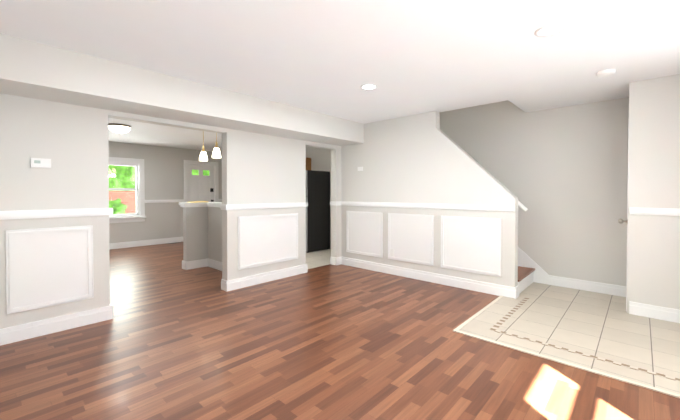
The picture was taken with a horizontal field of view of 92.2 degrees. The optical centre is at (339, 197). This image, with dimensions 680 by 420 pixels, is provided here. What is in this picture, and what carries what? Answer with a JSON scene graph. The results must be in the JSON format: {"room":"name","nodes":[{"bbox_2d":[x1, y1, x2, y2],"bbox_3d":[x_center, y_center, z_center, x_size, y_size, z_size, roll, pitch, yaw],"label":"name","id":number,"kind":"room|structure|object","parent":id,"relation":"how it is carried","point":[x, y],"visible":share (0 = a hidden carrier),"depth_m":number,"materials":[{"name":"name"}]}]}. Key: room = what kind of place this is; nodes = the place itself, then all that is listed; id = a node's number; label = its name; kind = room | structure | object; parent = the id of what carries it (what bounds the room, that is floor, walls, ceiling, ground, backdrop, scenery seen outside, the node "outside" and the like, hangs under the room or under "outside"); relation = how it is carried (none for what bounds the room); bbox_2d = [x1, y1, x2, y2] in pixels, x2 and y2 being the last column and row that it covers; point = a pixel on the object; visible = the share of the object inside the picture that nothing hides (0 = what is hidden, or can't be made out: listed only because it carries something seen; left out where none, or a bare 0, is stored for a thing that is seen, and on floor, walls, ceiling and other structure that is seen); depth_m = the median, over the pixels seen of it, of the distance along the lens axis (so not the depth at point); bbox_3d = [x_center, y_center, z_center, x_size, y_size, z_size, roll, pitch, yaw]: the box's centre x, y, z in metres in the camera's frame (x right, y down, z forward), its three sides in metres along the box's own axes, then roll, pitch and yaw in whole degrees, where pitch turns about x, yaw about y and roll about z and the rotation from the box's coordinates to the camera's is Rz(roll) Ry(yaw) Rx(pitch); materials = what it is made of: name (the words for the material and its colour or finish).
{"room":"empty living room","nodes":[
{"label":"empty living room","id":0,"kind":"room"},
{"bbox_2d":[108,141,221,242],"bbox_3d":[-4.760,-0.043,7.525,0.120,2.360,5.640,1,1,43],"label":"wall","id":1,"kind":"structure","parent":0,"point":[164,173],"depth_m":7.87,"materials":[{"name":"paint"}]},
{"bbox_2d":[109,157,145,222],"bbox_3d":[-4.926,-0.155,7.299,0.160,1.450,1.025,1,1,43],"label":"window","id":2,"kind":"structure","parent":1,"relation":"in","point":[138,164],"depth_m":7.51,"materials":[{"name":"white wood"}]},
{"bbox_2d":[109,199,183,249],"bbox_3d":[-5.285,0.611,6.855,0.028,1.070,3.930,1,1,43],"label":"trim","id":3,"kind":"structure","parent":1,"relation":"attached to","point":[142,243],"depth_m":7.73,"materials":[{"name":"white wood"}]},
{"bbox_2d":[188,165,213,201],"bbox_3d":[-3.689,0.137,8.676,0.040,1.954,0.704,1,1,43],"label":"back door","id":4,"kind":"structure","parent":1,"relation":"in","point":[200,185],"depth_m":8.64,"materials":[{"name":"white wood"}]},
{"bbox_2d":[184,160,218,201],"bbox_3d":[-3.686,0.087,8.672,0.128,2.070,0.920,1,1,43],"label":"door frame","id":5,"kind":"structure","parent":1,"relation":"attached to","point":[216,180],"depth_m":8.63,"materials":[{"name":"white wood"}]},
{"bbox_2d":[0,93,340,328],"bbox_3d":[-1.576,0.004,4.037,0.130,2.360,4.820,1,1,43],"label":"wall","id":6,"kind":"structure","parent":0,"point":[70,141],"depth_m":3.12,"materials":[{"name":"paint"}]},
{"bbox_2d":[30,158,50,167],"bbox_3d":[-2.581,-0.294,2.825,0.028,0.080,0.130,1,1,43],"label":"thermostat","id":7,"kind":"object","parent":6,"relation":"attached to","point":[40,163],"visible":0.95,"depth_m":2.82,"materials":[{"name":"white plastic"}]},
{"bbox_2d":[0,208,112,345],"bbox_3d":[-2.554,0.659,2.594,0.658,1.090,1.358,1,1,43],"label":"trim","id":8,"kind":"structure","parent":6,"relation":"attached to","point":[46,267],"depth_m":2.88,"materials":[{"name":"white wood"}]},
{"bbox_2d":[220,201,341,291],"bbox_3d":[-0.745,0.627,4.927,0.158,1.090,2.158,1,1,43],"label":"trim","id":9,"kind":"structure","parent":6,"relation":"attached to","point":[266,239],"depth_m":4.54,"materials":[{"name":"white wood"}]},
{"bbox_2d":[0,33,363,145],"bbox_3d":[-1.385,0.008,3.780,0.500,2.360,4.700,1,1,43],"label":"soffit","id":10,"kind":"structure","parent":0,"point":[31,69],"depth_m":3.04,"materials":[{"name":"paint"}]},
{"bbox_2d":[183,207,221,261],"bbox_3d":[-1.832,0.654,5.002,1.539,1.035,0.480,1,1,43],"label":"wall","id":11,"kind":"structure","parent":0,"point":[202,232],"depth_m":5.37,"materials":[{"name":"paint"}]},
{"bbox_2d":[179,202,221,206],"bbox_3d":[-1.840,0.129,5.023,1.589,0.075,0.610,1,1,43],"label":"countertop","id":12,"kind":"structure","parent":11,"relation":"on","point":[199,204],"depth_m":5.32,"materials":[{"name":"beige stone"}]},
{"bbox_2d":[182,258,221,270],"bbox_3d":[-1.846,1.106,5.007,1.559,0.130,0.500,1,1,43],"label":"trim","id":13,"kind":"structure","parent":11,"relation":"attached to","point":[208,262],"depth_m":5.35,"materials":[{"name":"white wood"}]},
{"bbox_2d":[306,249,330,268],"bbox_3d":[-1.208,1.149,6.446,2.570,0.005,2.440,1,1,43],"label":"floor","id":14,"kind":"structure","parent":0,"point":[314,259],"depth_m":6.14,"materials":[{"name":"beige tile"}]},
{"bbox_2d":[306,170,329,252],"bbox_3d":[-0.729,0.290,7.125,0.700,1.695,0.746,1,1,43],"label":"fridge","id":15,"kind":"object","parent":14,"relation":"on","point":[318,211],"visible":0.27,"depth_m":6.89,"materials":[{"name":"black metal"}]},
{"bbox_2d":[0,242,679,419],"bbox_3d":[-1.328,1.240,4.383,9.450,0.120,5.880,1,1,43],"label":"floor","id":16,"kind":"structure","parent":0,"point":[172,339],"depth_m":2.40,"materials":[{"name":"laminate"}]},
{"bbox_2d":[518,266,534,293],"bbox_3d":[1.352,-0.118,5.162,2.880,2.574,0.800,1,1,43],"label":"stairs","id":17,"kind":"structure","parent":16,"relation":"on","point":[525,277],"depth_m":4.27,"materials":[{"name":"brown wood"}]},
{"bbox_2d":[0,0,679,151],"bbox_3d":[-1.328,-1.270,4.349,9.210,0.180,5.640,1,1,43],"label":"ceiling","id":18,"kind":"structure","parent":0,"point":[406,57],"depth_m":2.53,"materials":[{"name":"white paint"}]},
{"bbox_2d":[108,123,130,133],"bbox_3d":[-3.670,-1.120,5.447,0.340,0.150,0.340,1,1,43],"label":"flush ceiling light","id":19,"kind":"object","parent":18,"relation":"attached to","point":[118,128],"visible":0.98,"depth_m":5.35,"materials":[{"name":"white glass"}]},
{"bbox_2d":[199,131,207,160],"bbox_3d":[-2.401,-0.919,5.749,0.144,0.560,0.144,1,1,43],"label":"pendant light","id":20,"kind":"object","parent":18,"relation":"hanging from","point":[203,156],"visible":0.88,"depth_m":5.72,"materials":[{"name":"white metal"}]},
{"bbox_2d":[212,133,220,157],"bbox_3d":[-2.048,-0.924,5.424,0.144,0.540,0.144,1,1,43],"label":"pendant light","id":21,"kind":"object","parent":18,"relation":"hanging from","point":[216,153],"visible":0.9,"depth_m":5.39,"materials":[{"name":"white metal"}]},
{"bbox_2d":[360,84,377,89],"bbox_3d":[0.305,-1.163,3.459,0.190,0.007,0.190,1,1,43],"label":"recessed light","id":22,"kind":"object","parent":18,"relation":"in","point":[368,86],"visible":1,"depth_m":3.44,"materials":[{"name":"white plastic"}]},
{"bbox_2d":[535,23,566,36],"bbox_3d":[1.449,-1.147,2.250,0.190,0.007,0.190,1,1,43],"label":"recessed light","id":23,"kind":"object","parent":18,"relation":"in","point":[552,29],"visible":1,"depth_m":2.24,"materials":[{"name":"white plastic"}]},
{"bbox_2d":[596,69,615,76],"bbox_3d":[2.467,-1.143,3.032,0.144,0.038,0.144,1,1,43],"label":"recessed light","id":24,"kind":"object","parent":18,"relation":"attached to","point":[606,73],"visible":0.98,"depth_m":3.00,"materials":[{"name":"white plastic"}]},
{"bbox_2d":[341,111,517,286],"bbox_3d":[1.075,-0.006,4.791,2.750,2.360,0.120,1,1,43],"label":"wall","id":25,"kind":"structure","parent":0,"point":[420,158],"depth_m":4.62,"materials":[{"name":"paint"}]},
{"bbox_2d":[341,201,518,298],"bbox_3d":[1.078,0.629,4.778,2.756,1.090,0.148,1,1,43],"label":"trim","id":26,"kind":"structure","parent":25,"relation":"attached to","point":[471,244],"depth_m":4.52,"materials":[{"name":"white wood"}]},
{"bbox_2d":[518,201,527,210],"bbox_3d":[1.591,-0.648,4.438,1.703,1.624,0.079,1,1,43],"label":"stair handrail","id":27,"kind":"object","parent":25,"relation":"attached to","point":[522,206],"visible":0.15,"depth_m":3.91,"materials":[{"name":"white wood"}]},
{"bbox_2d":[306,97,628,285],"bbox_3d":[0.623,-1.249,6.468,9.450,4.800,0.120,1,1,43],"label":"wall","id":28,"kind":"structure","parent":0,"point":[560,174],"depth_m":4.30,"materials":[{"name":"paint"}]},
{"bbox_2d":[306,158,310,169],"bbox_3d":[-1.147,-0.756,7.793,1.000,0.300,0.333,1,1,43],"label":"upper cabinet","id":29,"kind":"object","parent":28,"relation":"attached to","point":[308,163],"visible":0.05,"depth_m":7.51,"materials":[{"name":"brown wood"}]},
{"bbox_2d":[518,247,548,284],"bbox_3d":[1.706,-0.249,5.392,3.000,2.830,0.016,1,1,43],"label":"trim","id":30,"kind":"structure","parent":28,"relation":"attached to","point":[540,275],"depth_m":4.50,"materials":[{"name":"white wood"}]},
{"bbox_2d":[549,207,679,322],"bbox_3d":[3.153,0.645,3.602,1.570,1.090,0.708,1,1,43],"label":"trim","id":31,"kind":"structure","parent":28,"relation":"attached to","point":[656,312],"depth_m":3.29,"materials":[{"name":"white wood"}]},
{"bbox_2d":[453,282,679,397],"bbox_3d":[2.489,1.193,3.131,1.900,0.008,2.310,1,1,43],"label":"floor","id":32,"kind":"structure","parent":0,"point":[606,335],"depth_m":2.87,"materials":[{"name":"tile"}]},
{"bbox_2d":[627,74,679,312],"bbox_3d":[3.457,0.014,3.333,0.770,2.360,0.680,1,1,43],"label":"wall","id":33,"kind":"structure","parent":0,"point":[653,259],"depth_m":3.21,"materials":[{"name":"paint"}]},
{"bbox_2d":[618,218,627,223],"bbox_3d":[2.963,0.253,3.424,0.074,0.064,0.064,1,1,43],"label":"handle","id":34,"kind":"object","parent":33,"relation":"attached to","point":[620,221],"visible":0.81,"depth_m":3.42,"materials":[{"name":"silver metal"}]},
{"bbox_2d":[626,119,628,310],"bbox_3d":[3.175,0.190,3.602,0.006,2.000,0.590,1,1,43],"label":"door frame","id":35,"kind":"structure","parent":33,"relation":"attached to","point":[627,214],"depth_m":3.38,"materials":[{"name":"white wood"}]},
{"label":"outside","id":36,"kind":"structure","parent":0,"visible":0},
{"bbox_2d":[109,165,208,213],"bbox_3d":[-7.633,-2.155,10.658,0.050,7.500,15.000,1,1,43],"label":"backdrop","id":37,"kind":"structure","parent":36,"point":[121,194],"depth_m":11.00,"materials":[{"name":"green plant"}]}
]}

